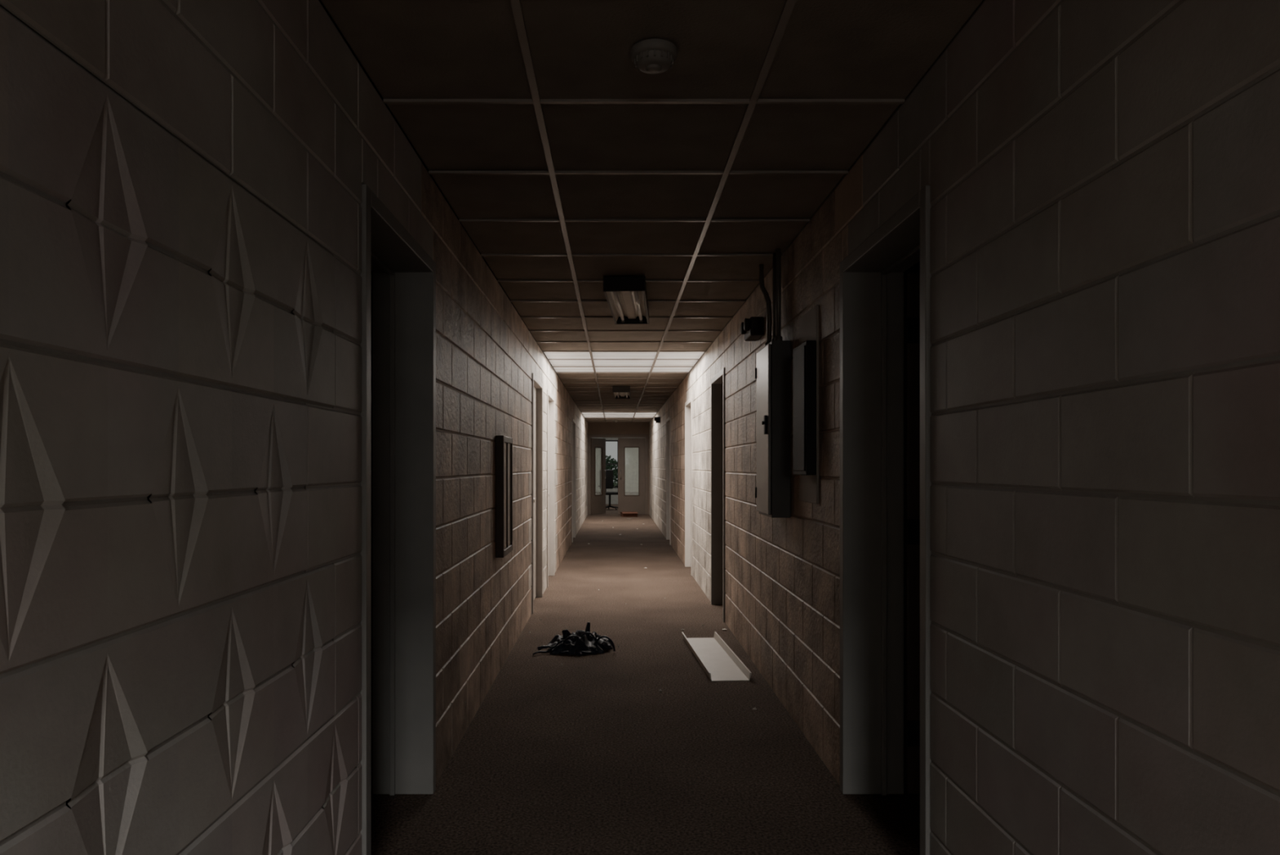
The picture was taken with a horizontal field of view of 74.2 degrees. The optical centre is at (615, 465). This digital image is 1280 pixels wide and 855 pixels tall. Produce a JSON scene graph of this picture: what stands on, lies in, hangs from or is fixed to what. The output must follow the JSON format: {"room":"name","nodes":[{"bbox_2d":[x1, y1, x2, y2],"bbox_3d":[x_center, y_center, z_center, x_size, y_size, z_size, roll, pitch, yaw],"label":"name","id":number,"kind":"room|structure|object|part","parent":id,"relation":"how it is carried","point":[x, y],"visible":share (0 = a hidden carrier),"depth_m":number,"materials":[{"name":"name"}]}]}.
{"room":"abandoned building corridor","nodes":[
{"label":"abandoned building corridor","id":0,"kind":"room"},
{"bbox_2d":[0,0,587,854],"bbox_3d":[-0.848,0.054,9.900,0.220,2.556,25.800,0,0,0],"label":"wall","id":1,"kind":"structure","parent":0,"point":[181,181],"depth_m":1.53,"materials":[{"name":"grey concrete"}]},
{"bbox_2d":[371,275,372,789],"bbox_3d":[-1.394,0.268,3.353,0.848,2.073,0.107,0,0,0],"label":"door","id":2,"kind":"structure","parent":1,"relation":"in","point":[371,275],"depth_m":3.40,"materials":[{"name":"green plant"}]},
{"bbox_2d":[346,184,435,854],"bbox_3d":[-0.848,0.244,2.950,0.244,2.135,0.960,0,0,0],"label":"door frame","id":3,"kind":"structure","parent":1,"relation":"attached to","point":[404,273],"depth_m":3.38,"materials":[{"name":"paint"}]},
{"bbox_2d":[495,435,512,557],"bbox_3d":[-0.713,0.190,5.460,0.050,0.755,0.470,0,0,0],"label":"display case","id":4,"kind":"object","parent":1,"relation":"attached to","point":[504,444],"visible":1,"depth_m":5.24,"materials":[{"name":"brown wood"}]},
{"bbox_3d":[-0.719,0.190,5.460,0.038,0.675,0.390,0,0,0],"label":"panel","id":5,"kind":"part","parent":4,"relation":"part of","materials":[{"name":"clear glass"}]},
{"bbox_2d":[533,386,536,599],"bbox_3d":[-0.775,0.268,8.000,0.106,2.076,0.894,0,0,0],"label":"door","id":6,"kind":"structure","parent":1,"relation":"in","point":[535,388],"depth_m":8.33,"materials":[{"name":"paint"}]},
{"bbox_2d":[531,373,542,613],"bbox_3d":[-0.848,0.244,8.000,0.244,2.135,1.000,0,0,0],"label":"door frame","id":7,"kind":"structure","parent":1,"relation":"attached to","point":[535,382],"depth_m":8.45,"materials":[{"name":"paint"}]},
{"bbox_2d":[548,400,549,575],"bbox_3d":[-0.775,0.268,9.650,0.106,2.076,0.894,0,0,0],"label":"door","id":8,"kind":"structure","parent":1,"relation":"in","point":[548,401],"depth_m":10.08,"materials":[{"name":"paint"}]},
{"bbox_2d":[546,389,554,586],"bbox_3d":[-0.848,0.244,9.650,0.244,2.135,1.000,0,0,0],"label":"door frame","id":9,"kind":"structure","parent":1,"relation":"attached to","point":[550,397],"depth_m":10.10,"materials":[{"name":"paint"}]},
{"bbox_2d":[571,417,575,542],"bbox_3d":[-0.848,0.244,15.025,0.244,2.135,1.050,0,0,0],"label":"door frame","id":10,"kind":"structure","parent":1,"relation":"attached to","point":[573,421],"depth_m":15.50,"materials":[{"name":"paint"}]},
{"bbox_2d":[595,437,638,503],"bbox_3d":[0.100,-0.038,25.975,5.600,2.700,6.350,0,0,0],"label":"wall","id":11,"kind":"structure","parent":0,"point":[614,498],"depth_m":29.00,"materials":[{"name":"paint"}]},
{"bbox_2d":[595,437,602,491],"bbox_3d":[-0.855,-0.048,28.950,0.890,1.880,0.060,0,0,0],"label":"window blind","id":12,"kind":"object","parent":11,"relation":"attached to","point":[597,450],"visible":0.14,"depth_m":28.95,"materials":[{"name":"fabric"}]},
{"bbox_2d":[605,440,617,488],"bbox_3d":[0.100,-0.063,29.060,2.800,1.650,0.080,0,0,0],"label":"window","id":13,"kind":"structure","parent":11,"relation":"in","point":[606,440],"depth_m":29.02,"materials":[{"name":"glass"}]},
{"bbox_2d":[625,447,638,491],"bbox_3d":[0.840,-0.048,28.950,1.241,1.880,0.060,0,0,0],"label":"window blind","id":14,"kind":"object","parent":11,"relation":"attached to","point":[631,453],"visible":0.2,"depth_m":28.95,"materials":[{"name":"fabric"}]},
{"bbox_2d":[586,420,649,514],"bbox_3d":[0.092,0.012,22.875,2.260,2.600,0.150,0,0,0],"label":"wall","id":15,"kind":"structure","parent":0,"point":[593,428],"depth_m":22.80,"materials":[{"name":"paint"}]},
{"bbox_2d":[591,437,605,514],"bbox_3d":[-0.448,0.272,23.160,0.100,2.060,0.740,0,0,30],"label":"door","id":16,"kind":"structure","parent":15,"relation":"in","point":[597,501],"depth_m":23.12,"materials":[{"name":"paint"}]},
{"bbox_2d":[587,434,648,514],"bbox_3d":[0.080,0.232,22.875,1.620,2.160,0.180,0,0,0],"label":"door frame","id":17,"kind":"structure","parent":15,"relation":"attached to","point":[589,436],"depth_m":22.79,"materials":[{"name":"paint"}]},
{"bbox_2d":[617,437,645,514],"bbox_3d":[0.450,0.272,22.830,0.740,2.060,0.100,0,0,0],"label":"door","id":18,"kind":"structure","parent":15,"relation":"in","point":[626,503],"depth_m":22.83,"materials":[{"name":"paint"}]},
{"bbox_2d":[371,503,919,854],"bbox_3d":[0.000,1.372,11.100,6.400,0.120,36.200,0,0,0],"label":"floor","id":19,"kind":"structure","parent":0,"point":[585,754],"depth_m":3.83,"materials":[{"name":"brown carpet"}]},
{"bbox_2d":[532,622,615,655],"bbox_3d":[-0.280,1.216,6.087,0.584,0.187,0.504,0,0,0],"label":"heap","id":20,"kind":"object","parent":19,"relation":"on","point":[580,642],"visible":1,"depth_m":5.96,"materials":[{"name":"black fabric"}]},
{"bbox_2d":[598,469,617,510],"bbox_3d":[-0.165,0.712,25.410,0.620,1.200,0.612,0,0,-25],"label":"office chair","id":21,"kind":"object","parent":19,"relation":"on","point":[609,473],"visible":0.56,"depth_m":25.58,"materials":[{"name":"black plastic"}]},
{"bbox_3d":[-0.259,0.402,25.613,0.440,0.580,0.070,0,0,-25],"label":"backrest","id":22,"kind":"part","parent":21,"relation":"part of","materials":[{"name":"black plastic"}]},
{"bbox_3d":[-0.160,0.822,25.400,0.480,0.080,0.480,0,0,-25],"label":"seat","id":23,"kind":"part","parent":21,"relation":"part of","materials":[{"name":"black plastic"}]},
{"bbox_2d":[620,511,638,516],"bbox_3d":[0.360,1.250,21.899,0.400,0.124,0.461,0,0,-8],"label":"carton","id":24,"kind":"object","parent":19,"relation":"on","point":[622,513],"visible":1,"depth_m":21.75,"materials":[{"name":"brown cardboard"}]},
{"bbox_2d":[681,631,751,680],"bbox_3d":[0.669,1.286,5.799,0.260,0.049,1.280,0,0,-3],"label":"light cover","id":25,"kind":"object","parent":19,"relation":"on","point":[717,659],"visible":1,"depth_m":5.67,"materials":[{"name":"white metal"}]},
{"bbox_2d":[319,0,982,422],"bbox_3d":[0.000,-1.210,9.798,2.400,0.107,26.003,0,0,0],"label":"ceiling","id":26,"kind":"structure","parent":0,"point":[568,166],"depth_m":2.96,"materials":[{"name":"tile"}]},
{"bbox_2d":[582,412,657,417],"bbox_3d":[0.092,-1.170,19.402,1.652,0.005,1.957,0,0,0],"label":"skylight","id":27,"kind":"object","parent":26,"relation":"attached to","point":[582,412],"depth_m":18.95,"materials":[{"name":"grey plastic"}]},
{"bbox_2d":[612,386,631,398],"bbox_3d":[0.106,-1.113,12.900,0.255,0.089,1.204,0,0,1],"label":"ceiling light","id":28,"kind":"object","parent":26,"relation":"attached to","point":[619,392],"visible":1,"depth_m":12.59,"materials":[{"name":"white metal"}]},
{"bbox_3d":[0.090,-1.113,12.300,0.255,0.089,0.004,0,0,2],"label":"plate","id":29,"kind":"part","parent":28,"relation":"part of","materials":[{"name":"black metal"}]},
{"bbox_3d":[0.121,-1.113,13.500,0.255,0.089,0.004,0,0,2],"label":"plate","id":30,"kind":"part","parent":28,"relation":"part of","materials":[{"name":"black metal"}]},
{"bbox_2d":[543,350,704,372],"bbox_3d":[0.092,-1.170,9.578,1.652,0.005,1.957,0,0,0],"label":"skylight","id":31,"kind":"object","parent":26,"relation":"attached to","point":[550,355],"depth_m":9.54,"materials":[{"name":"grey plastic"}]},
{"bbox_2d":[603,275,648,324],"bbox_3d":[0.092,-1.113,5.779,0.255,0.089,1.204,0,0,4],"label":"ceiling light","id":32,"kind":"object","parent":26,"relation":"attached to","point":[626,297],"visible":1,"depth_m":5.61,"materials":[{"name":"white metal"}]},
{"bbox_3d":[0.055,-1.113,5.180,0.255,0.089,0.004,0,0,3],"label":"plate","id":33,"kind":"part","parent":32,"relation":"part of","materials":[{"name":"black metal"}]},
{"bbox_3d":[0.128,-1.113,6.378,0.255,0.089,0.004,0,0,4],"label":"plate","id":34,"kind":"part","parent":32,"relation":"part of","materials":[{"name":"black metal"}]},
{"bbox_2d":[630,38,677,74],"bbox_3d":[0.108,-1.130,2.360,0.132,0.058,0.132,0,0,0],"label":"smoke detector","id":35,"kind":"object","parent":26,"relation":"attached to","point":[652,55],"visible":1,"depth_m":2.32,"materials":[{"name":"white plastic"}]},
{"bbox_2d":[903,261,919,275],"bbox_3d":[2.107,0.062,2.825,1.929,2.500,2.850,0,0,0],"label":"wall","id":36,"kind":"structure","parent":0,"point":[916,268],"depth_m":4.20,"materials":[{"name":"paint"}]},
{"bbox_2d":[648,0,1279,854],"bbox_3d":[1.032,0.054,9.900,0.220,2.556,25.800,0,0,0],"label":"wall","id":37,"kind":"structure","parent":0,"point":[1103,176],"depth_m":1.71,"materials":[{"name":"grey concrete"}]},
{"bbox_2d":[653,416,660,422],"bbox_3d":[0.865,-0.946,17.400,0.114,0.115,0.260,0,0,0],"label":"emergency light","id":38,"kind":"object","parent":37,"relation":"attached to","point":[657,419],"visible":1,"depth_m":17.27,"materials":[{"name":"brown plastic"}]},
{"bbox_2d":[666,416,671,544],"bbox_3d":[1.032,0.244,14.575,0.244,2.135,1.050,0,0,0],"label":"door frame","id":39,"kind":"structure","parent":37,"relation":"attached to","point":[668,420],"depth_m":15.05,"materials":[{"name":"paint"}]},
{"bbox_2d":[684,396,693,575],"bbox_3d":[1.032,0.244,10.575,0.244,2.135,0.950,0,0,0],"label":"door frame","id":40,"kind":"structure","parent":37,"relation":"attached to","point":[688,404],"depth_m":11.00,"materials":[{"name":"paint"}]},
{"bbox_2d":[711,367,725,622],"bbox_3d":[1.032,0.244,7.575,0.244,2.135,0.950,0,0,0],"label":"door frame","id":41,"kind":"structure","parent":37,"relation":"attached to","point":[717,381],"depth_m":8.00,"materials":[{"name":"paint"}]},
{"bbox_2d":[740,316,764,341],"bbox_3d":[0.865,-0.866,5.360,0.114,0.115,0.260,0,0,0],"label":"emergency light","id":42,"kind":"object","parent":37,"relation":"attached to","point":[753,328],"visible":1,"depth_m":5.24,"materials":[{"name":"brown plastic"}]},
{"bbox_2d":[755,248,791,517],"bbox_3d":[0.851,-0.443,4.662,0.142,1.430,0.444,0,0,0],"label":"electrical panel","id":43,"kind":"object","parent":37,"relation":"attached to","point":[773,370],"visible":1,"depth_m":4.45,"materials":[{"name":"grey metal"}]},
{"bbox_3d":[0.814,-0.193,4.640,0.015,0.900,0.376,0,0,0],"label":"door","id":44,"kind":"part","parent":43,"relation":"part of","materials":[{"name":"metal"}]},
{"bbox_2d":[792,304,818,503],"bbox_3d":[0.890,-0.278,4.003,0.063,0.900,0.355,0,0,0],"label":"meter box","id":45,"kind":"object","parent":37,"relation":"attached to","point":[806,355],"visible":1,"depth_m":3.87,"materials":[{"name":"black plastic"}]},
{"bbox_2d":[840,185,931,854],"bbox_3d":[1.032,0.244,2.955,0.244,2.135,0.950,0,0,0],"label":"door frame","id":46,"kind":"structure","parent":37,"relation":"attached to","point":[872,275],"depth_m":3.38,"materials":[{"name":"paint"}]},
{"bbox_2d":[903,272,919,793],"bbox_3d":[1.578,0.268,3.353,0.848,2.073,0.107,0,0,0],"label":"door","id":47,"kind":"structure","parent":37,"relation":"in","point":[911,280],"depth_m":3.37,"materials":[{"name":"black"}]},
{"label":"outside","id":48,"kind":"structure","parent":0,"visible":0},
{"bbox_3d":[0.000,1.437,49.600,60.000,0.150,40.800,0,0,0],"label":"ground","id":49,"kind":"structure","parent":48,"visible":0},
{"bbox_2d":[605,455,617,486],"bbox_3d":[-0.463,0.462,30.984,1.508,1.803,1.524,0,0,0],"label":"bush","id":50,"kind":"object","parent":49,"relation":"on","point":[607,460],"visible":0.21,"depth_m":30.78,"materials":[{"name":"green plant"}]}
]}

